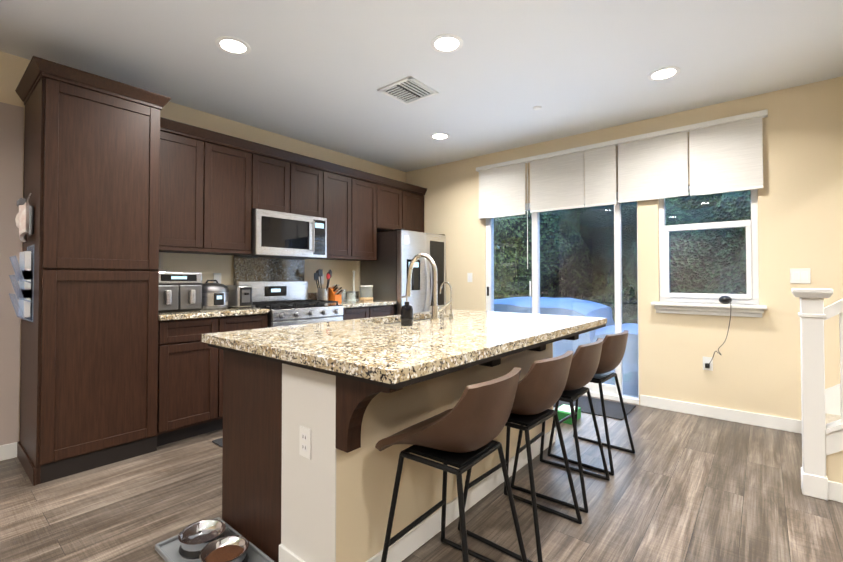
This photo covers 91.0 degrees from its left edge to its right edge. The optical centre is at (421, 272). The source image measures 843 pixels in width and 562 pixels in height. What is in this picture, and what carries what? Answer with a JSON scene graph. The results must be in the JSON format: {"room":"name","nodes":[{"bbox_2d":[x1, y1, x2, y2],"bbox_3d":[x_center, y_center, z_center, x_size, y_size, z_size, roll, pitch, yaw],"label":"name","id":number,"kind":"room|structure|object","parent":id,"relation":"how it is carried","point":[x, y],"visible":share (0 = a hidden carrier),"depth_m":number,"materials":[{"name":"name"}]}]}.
{"room":"kitchen","nodes":[
{"label":"kitchen","id":0,"kind":"room"},
{"bbox_2d":[0,102,23,444],"bbox_3d":[-4.043,0.031,1.192,0.006,2.360,4.185,-1,-1,40],"label":"wall","id":1,"kind":"structure","parent":0,"point":[11,149],"depth_m":2.76,"materials":[{"name":"beige paint"}]},
{"bbox_2d":[0,51,405,441],"bbox_3d":[-2.877,-0.113,2.770,0.200,2.700,8.500,-1,-1,40],"label":"wall","id":2,"kind":"structure","parent":0,"point":[12,71],"depth_m":3.90,"materials":[{"name":"beige paint"}]},
{"bbox_2d":[0,442,17,460],"bbox_3d":[-4.027,1.161,1.177,0.017,0.100,4.150,-1,-1,40],"label":"baseboard","id":3,"kind":"structure","parent":2,"relation":"attached to","point":[8,451],"depth_m":2.74,"materials":[{"name":"white"}]},
{"bbox_2d":[163,120,214,251],"bbox_3d":[-2.030,-0.675,3.375,0.342,0.962,0.478,-1,-1,40],"label":"upper cabinet","id":4,"kind":"object","parent":2,"relation":"attached to","point":[188,152],"depth_m":3.32,"materials":[{"name":"brown wood"}]},
{"bbox_2d":[213,273,220,283],"bbox_3d":[-1.875,0.066,3.808,0.007,0.115,0.072,-1,-1,40],"label":"outlet","id":5,"kind":"object","parent":2,"relation":"attached to","point":[217,276],"depth_m":3.81,"materials":[{"name":"white plastic"}]},
{"bbox_2d":[215,132,262,254],"bbox_3d":[-1.785,-0.670,3.672,0.342,0.962,0.540,-1,-1,40],"label":"upper cabinet","id":6,"kind":"object","parent":2,"relation":"attached to","point":[238,163],"depth_m":3.62,"materials":[{"name":"brown wood"}]},
{"bbox_2d":[259,145,298,213],"bbox_3d":[-1.509,-0.855,4.009,0.342,0.580,0.452,-1,-1,40],"label":"upper cabinet","id":7,"kind":"object","parent":2,"relation":"attached to","point":[280,168],"depth_m":3.95,"materials":[{"name":"brown wood"}]},
{"bbox_2d":[234,209,326,258],"bbox_3d":[-1.358,-0.353,4.089,0.463,0.414,0.772,-1,-1,40],"label":"over-the-range microwave","id":8,"kind":"object","parent":7,"relation":"attached to","point":[275,234],"visible":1,"depth_m":3.93,"materials":[{"name":"silver metal"}]},
{"bbox_2d":[299,156,326,217],"bbox_3d":[-1.301,-0.851,4.262,0.342,0.580,0.452,-1,-1,40],"label":"upper cabinet","id":9,"kind":"object","parent":2,"relation":"attached to","point":[312,173],"depth_m":4.23,"materials":[{"name":"brown wood"}]},
{"bbox_2d":[319,274,323,283],"bbox_3d":[-1.137,0.081,4.703,0.007,0.115,0.072,-1,-1,40],"label":"outlet","id":10,"kind":"object","parent":2,"relation":"attached to","point":[322,277],"depth_m":4.71,"materials":[{"name":"white plastic"}]},
{"bbox_2d":[322,164,358,259],"bbox_3d":[-1.033,-0.655,4.583,0.342,0.962,0.515,-1,-1,40],"label":"upper cabinet","id":11,"kind":"object","parent":2,"relation":"attached to","point":[342,183],"depth_m":4.53,"materials":[{"name":"brown wood"}]},
{"bbox_2d":[359,172,382,259],"bbox_3d":[-0.784,-0.650,4.884,0.342,0.962,0.515,-1,-1,40],"label":"upper cabinet","id":12,"kind":"object","parent":2,"relation":"attached to","point":[370,187],"depth_m":4.84,"materials":[{"name":"brown wood"}]},
{"bbox_2d":[383,177,406,231],"bbox_3d":[-0.497,-0.824,5.235,0.342,0.602,0.511,-1,-1,40],"label":"upper cabinet","id":13,"kind":"object","parent":2,"relation":"attached to","point":[394,191],"depth_m":5.17,"materials":[{"name":"brown wood"}]},
{"bbox_2d":[407,184,426,232],"bbox_3d":[-0.252,-0.820,5.533,0.342,0.602,0.511,-1,-1,40],"label":"upper cabinet","id":14,"kind":"object","parent":2,"relation":"attached to","point":[415,198],"depth_m":5.48,"materials":[{"name":"brown wood"}]},
{"bbox_2d":[0,395,842,561],"bbox_3d":[0.286,1.254,0.138,8.400,0.120,8.500,-1,-1,40],"label":"floor","id":15,"kind":"structure","parent":0,"point":[680,487],"depth_m":2.19,"materials":[{"name":"brown wood"}]},
{"bbox_2d":[17,60,162,485],"bbox_3d":[-2.264,0.010,2.846,0.641,2.455,0.620,-1,-1,40],"label":"tall cabinet","id":16,"kind":"object","parent":15,"relation":"on","point":[125,184],"depth_m":2.61,"materials":[{"name":"brown wood"}]},
{"bbox_2d":[9,245,33,321],"bbox_3d":[-2.476,0.069,2.562,0.240,0.470,0.085,-1,-1,40],"label":"pocket","id":17,"kind":"object","parent":16,"relation":"hanging from","point":[25,293],"visible":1,"depth_m":2.52,"materials":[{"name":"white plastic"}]},
{"bbox_2d":[15,193,33,241],"bbox_3d":[-2.466,-0.342,2.574,0.210,0.311,0.065,-1,-1,40],"label":"oven mitt","id":18,"kind":"object","parent":16,"relation":"hanging from","point":[24,220],"visible":1,"depth_m":2.52,"materials":[{"name":"fabric"}]},
{"bbox_2d":[163,316,230,444],"bbox_3d":[-1.918,0.795,3.259,0.632,0.900,0.477,-1,-1,40],"label":"base cabinet","id":19,"kind":"object","parent":15,"relation":"on","point":[192,369],"depth_m":3.06,"materials":[{"name":"brown wood"}]},
{"bbox_2d":[159,308,269,319],"bbox_3d":[-1.798,0.326,3.393,0.657,0.038,0.822,-1,-1,40],"label":"countertop","id":20,"kind":"structure","parent":19,"relation":"on","point":[202,314],"depth_m":3.18,"materials":[{"name":"beige stone"}]},
{"bbox_2d":[158,272,201,312],"bbox_3d":[-1.960,0.151,3.241,0.410,0.305,0.350,-1,-1,40],"label":"air fryer","id":21,"kind":"object","parent":20,"relation":"on","point":[180,291],"visible":0.71,"depth_m":3.15,"materials":[{"name":"silver plastic"}]},
{"bbox_2d":[201,280,228,309],"bbox_3d":[-1.760,0.185,3.485,0.269,0.245,0.263,-1,-1,40],"label":"rice cooker","id":22,"kind":"object","parent":20,"relation":"on","point":[215,296],"visible":0.83,"depth_m":3.39,"materials":[{"name":"silver metal"}]},
{"bbox_2d":[225,285,251,308],"bbox_3d":[-1.609,0.213,3.641,0.320,0.196,0.135,-1,-1,40],"label":"toaster","id":23,"kind":"object","parent":20,"relation":"on","point":[240,296],"visible":0.9,"depth_m":3.56,"materials":[{"name":"silver metal"}]},
{"bbox_2d":[155,517,274,561],"bbox_3d":[-0.886,1.183,1.768,0.520,0.074,0.280,-1,-1,40],"label":"bowls","id":24,"kind":"object","parent":15,"relation":"on","point":[218,539],"visible":1,"depth_m":1.78,"materials":[{"name":"grey metal"}]},
{"bbox_2d":[212,438,222,447],"bbox_3d":[-0.814,1.242,3.425,0.600,0.012,1.530,-1,-1,40],"label":"kitchen mat","id":25,"kind":"object","parent":15,"relation":"on","point":[219,442],"visible":0.15,"depth_m":3.01,"materials":[{"name":"grey fabric"}]},
{"bbox_2d":[231,312,268,330],"bbox_3d":[-1.696,0.799,3.529,0.632,0.900,0.477,-1,-1,40],"label":"base cabinet","id":26,"kind":"object","parent":15,"relation":"on","point":[237,322],"depth_m":3.39,"materials":[{"name":"brown wood"}]},
{"bbox_2d":[235,281,342,327],"bbox_3d":[-1.242,0.673,3.976,0.714,1.168,0.764,-1,-1,40],"label":"range","id":27,"kind":"object","parent":15,"relation":"on","point":[287,303],"visible":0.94,"depth_m":3.97,"materials":[{"name":"silver metal"}]},
{"bbox_2d":[342,308,374,319],"bbox_3d":[-0.899,0.815,4.494,0.632,0.900,0.452,-1,-1,40],"label":"base cabinet","id":28,"kind":"object","parent":15,"relation":"on","point":[348,313],"depth_m":4.30,"materials":[{"name":"brown wood"}]},
{"bbox_2d":[325,300,396,307],"bbox_3d":[-0.783,0.346,4.622,0.657,0.038,0.779,-1,-1,40],"label":"countertop","id":29,"kind":"structure","parent":28,"relation":"on","point":[373,303],"depth_m":4.44,"materials":[{"name":"beige stone"}]},
{"bbox_2d":[314,269,331,300],"bbox_3d":[-1.058,0.147,4.497,0.175,0.355,0.204,-1,-1,40],"label":"utensil crock","id":30,"kind":"object","parent":29,"relation":"on","point":[322,293],"visible":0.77,"depth_m":4.44,"materials":[{"name":"silver metal"}]},
{"bbox_2d":[328,284,343,301],"bbox_3d":[-0.945,0.230,4.568,0.214,0.191,0.090,-1,-1,40],"label":"knife block","id":31,"kind":"object","parent":29,"relation":"on","point":[334,292],"visible":0.98,"depth_m":4.54,"materials":[{"name":"orange wood"}]},
{"bbox_2d":[340,289,355,300],"bbox_3d":[-0.847,0.261,4.717,0.199,0.134,0.149,-1,-1,40],"label":"glass jars","id":32,"kind":"object","parent":29,"relation":"on","point":[348,297],"visible":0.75,"depth_m":4.69,"materials":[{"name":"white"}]},
{"bbox_2d":[352,271,358,300],"bbox_3d":[-0.801,0.155,4.904,0.150,0.352,0.150,-1,-1,40],"label":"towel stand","id":33,"kind":"object","parent":29,"relation":"on","point":[354,283],"visible":0.62,"depth_m":4.89,"materials":[{"name":"white"}]},
{"bbox_2d":[359,285,372,300],"bbox_3d":[-0.646,0.242,4.840,0.100,0.175,0.140,-1,-1,40],"label":"canister","id":34,"kind":"object","parent":29,"relation":"on","point":[365,298],"visible":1,"depth_m":4.82,"materials":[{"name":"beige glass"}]},
{"bbox_2d":[375,304,394,316],"bbox_3d":[-0.692,0.819,4.744,0.632,0.900,0.452,-1,-1,40],"label":"base cabinet","id":35,"kind":"object","parent":15,"relation":"on","point":[384,309],"depth_m":4.61,"materials":[{"name":"brown wood"}]},
{"bbox_2d":[360,229,445,314],"bbox_3d":[-0.190,0.394,5.219,0.757,1.767,0.861,-1,-1,40],"label":"fridge","id":36,"kind":"object","parent":15,"relation":"on","point":[385,274],"visible":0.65,"depth_m":4.92,"materials":[{"name":"silver metal"}]},
{"bbox_2d":[222,317,595,561],"bbox_3d":[0.092,0.794,2.464,1.180,0.875,2.032,-1,-1,40],"label":"kitchen island","id":37,"kind":"object","parent":15,"relation":"on","point":[314,414],"depth_m":1.73,"materials":[{"name":"brown wood"}]},
{"bbox_2d":[202,309,605,388],"bbox_3d":[0.104,0.335,2.423,1.270,0.058,2.130,-1,-1,40],"label":"island countertop","id":38,"kind":"structure","parent":37,"relation":"on","point":[405,353],"depth_m":1.81,"materials":[{"name":"beige stone"}]},
{"bbox_2d":[400,253,453,325],"bbox_3d":[-0.030,0.090,2.636,0.315,0.440,0.532,-1,-1,40],"label":"faucet","id":39,"kind":"object","parent":38,"relation":"on","point":[406,310],"depth_m":2.66,"materials":[{"name":"silver metal"}]},
{"bbox_2d":[375,367,527,561],"bbox_3d":[0.122,0.796,1.597,0.466,0.844,0.466,-1,-1,40],"label":"stool","id":40,"kind":"object","parent":15,"relation":"on","point":[464,432],"visible":1,"depth_m":1.45,"materials":[{"name":"brown leather"}]},
{"bbox_2d":[458,350,581,561],"bbox_3d":[0.468,0.803,2.005,0.463,0.844,0.462,-1,-1,40],"label":"stool","id":41,"kind":"object","parent":15,"relation":"on","point":[541,387],"visible":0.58,"depth_m":1.83,"materials":[{"name":"brown leather"}]},
{"bbox_2d":[511,338,609,512],"bbox_3d":[0.802,0.809,2.422,0.463,0.844,0.462,-1,-1,40],"label":"stool","id":42,"kind":"object","parent":15,"relation":"on","point":[584,364],"visible":0.67,"depth_m":2.25,"materials":[{"name":"brown leather"}]},
{"bbox_2d":[553,404,580,423],"bbox_3d":[1.237,1.203,3.523,0.160,0.092,0.230,-1,-1,40],"label":"pack","id":43,"kind":"object","parent":15,"relation":"on","point":[564,411],"visible":0.54,"depth_m":3.46,"materials":[{"name":"green"}]},
{"bbox_2d":[547,330,634,474],"bbox_3d":[1.147,0.816,2.825,0.468,0.844,0.470,-1,-1,40],"label":"stool","id":44,"kind":"object","parent":15,"relation":"on","point":[613,350],"visible":0.52,"depth_m":2.66,"materials":[{"name":"brown leather"}]},
{"bbox_2d":[553,396,635,419],"bbox_3d":[1.541,1.251,3.938,0.800,0.010,0.500,-1,-1,40],"label":"door mat","id":45,"kind":"object","parent":15,"relation":"on","point":[613,409],"visible":0.5,"depth_m":3.81,"materials":[{"name":"grey fabric"}]},
{"bbox_2d":[791,288,842,502],"bbox_3d":[3.437,-0.126,1.991,2.523,2.700,1.260,-1,-1,40],"label":"stair railing","id":46,"kind":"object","parent":15,"relation":"on","point":[822,441],"depth_m":2.26,"materials":[{"name":"wood"}]},
{"bbox_2d":[0,0,842,171],"bbox_3d":[0.286,-1.565,0.184,8.400,0.120,8.500,-1,-1,40],"label":"ceiling","id":47,"kind":"structure","parent":0,"point":[317,72],"depth_m":2.83,"materials":[{"name":"white paint"}]},
{"bbox_2d":[215,36,250,54],"bbox_3d":[-1.218,-1.462,2.681,0.209,0.006,0.209,0,-1,-5],"label":"recessed light","id":48,"kind":"object","parent":47,"relation":"in","point":[231,45],"depth_m":2.68,"materials":[{"name":"white"}]},
{"bbox_2d":[377,76,438,104],"bbox_3d":[-0.107,-1.448,3.320,0.350,0.012,0.350,-1,-1,40],"label":"ceiling vent","id":49,"kind":"object","parent":47,"relation":"in","point":[408,90],"visible":1,"depth_m":3.31,"materials":[{"name":"white metal"}]},
{"bbox_2d":[430,133,449,139],"bbox_3d":[0.196,-1.434,4.379,0.209,0.006,0.209,0,-1,-5],"label":"recessed light","id":50,"kind":"object","parent":47,"relation":"in","point":[437,136],"depth_m":4.38,"materials":[{"name":"white plastic"}]},
{"bbox_2d":[430,34,462,52],"bbox_3d":[0.162,-1.462,2.657,0.209,0.006,0.209,0,-1,-5],"label":"recessed light","id":51,"kind":"object","parent":47,"relation":"in","point":[447,43],"depth_m":2.65,"materials":[{"name":"white plastic"}]},
{"bbox_2d":[647,66,679,80],"bbox_3d":[1.780,-1.456,3.046,0.209,0.006,0.209,0,-1,-5],"label":"recessed light","id":52,"kind":"object","parent":47,"relation":"in","point":[665,73],"depth_m":3.04,"materials":[{"name":"white"}]},
{"bbox_2d":[406,76,842,419],"bbox_3d":[2.991,-0.105,3.282,8.200,2.700,0.160,-1,-1,40],"label":"wall","id":53,"kind":"structure","parent":0,"point":[757,365],"depth_m":3.40,"materials":[{"name":"beige paint"}]},
{"bbox_2d":[467,273,471,281],"bbox_3d":[0.601,0.065,5.143,0.072,0.116,0.008,-1,-1,40],"label":"light switch","id":54,"kind":"object","parent":53,"relation":"attached to","point":[469,275],"depth_m":5.14,"materials":[{"name":"white plastic"}]},
{"bbox_2d":[486,192,638,404],"bbox_3d":[1.445,0.240,4.514,1.680,2.050,0.100,-1,-1,40],"label":"sliding glass door","id":55,"kind":"structure","parent":53,"relation":"in","point":[610,392],"depth_m":4.35,"materials":[{"name":"clear glass"}]},
{"bbox_2d":[476,109,767,268],"bbox_3d":[1.727,-0.663,4.179,2.720,1.245,0.070,-1,-1,40],"label":"roller blinds","id":56,"kind":"object","parent":53,"relation":"attached to","point":[725,154],"visible":1,"depth_m":3.92,"materials":[{"name":"fabric"}]},
{"bbox_2d":[703,356,712,370],"bbox_3d":[2.465,0.790,3.572,0.072,0.116,0.040,-1,-1,40],"label":"outlet","id":57,"kind":"object","parent":53,"relation":"attached to","point":[706,360],"depth_m":3.57,"materials":[{"name":"white plastic"}]},
{"bbox_2d":[651,186,766,317],"bbox_3d":[2.478,-0.204,3.620,0.820,1.150,0.195,-1,-1,40],"label":"window","id":58,"kind":"structure","parent":53,"relation":"in","point":[698,303],"depth_m":3.60,"materials":[{"name":"white plastic"}]},
{"bbox_2d":[707,296,731,365],"bbox_3d":[2.515,0.497,3.502,0.177,0.600,0.104,-1,-1,40],"label":"cord","id":59,"kind":"object","parent":58,"relation":"on","point":[725,299],"visible":1,"depth_m":3.46,"materials":[{"name":"black plastic"}]},
{"bbox_2d":[640,395,801,433],"bbox_3d":[2.509,1.200,3.548,1.150,0.100,0.013,-1,-1,40],"label":"baseboard","id":60,"kind":"structure","parent":53,"relation":"attached to","point":[774,422],"depth_m":3.49,"materials":[{"name":"white wood"}]},
{"bbox_2d":[790,268,810,283],"bbox_3d":[2.937,0.030,3.215,0.118,0.116,0.008,-1,-1,40],"label":"light switch","id":61,"kind":"object","parent":53,"relation":"attached to","point":[802,275],"depth_m":3.21,"materials":[{"name":"white plastic"}]},
{"label":"outside","id":62,"kind":"structure","parent":0,"visible":0},
{"bbox_3d":[5.827,1.408,7.401,17.300,0.130,9.840,-1,-1,40],"label":"ground","id":63,"kind":"structure","parent":62,"visible":0},
{"bbox_2d":[494,190,750,395],"bbox_3d":[6.289,-1.603,8.845,20.237,6.478,12.100,-1,-1,40],"label":"outdoor background","id":64,"kind":"object","parent":63,"relation":"on","point":[589,212],"depth_m":6.53,"materials":[{"name":"green plant"}]}
]}

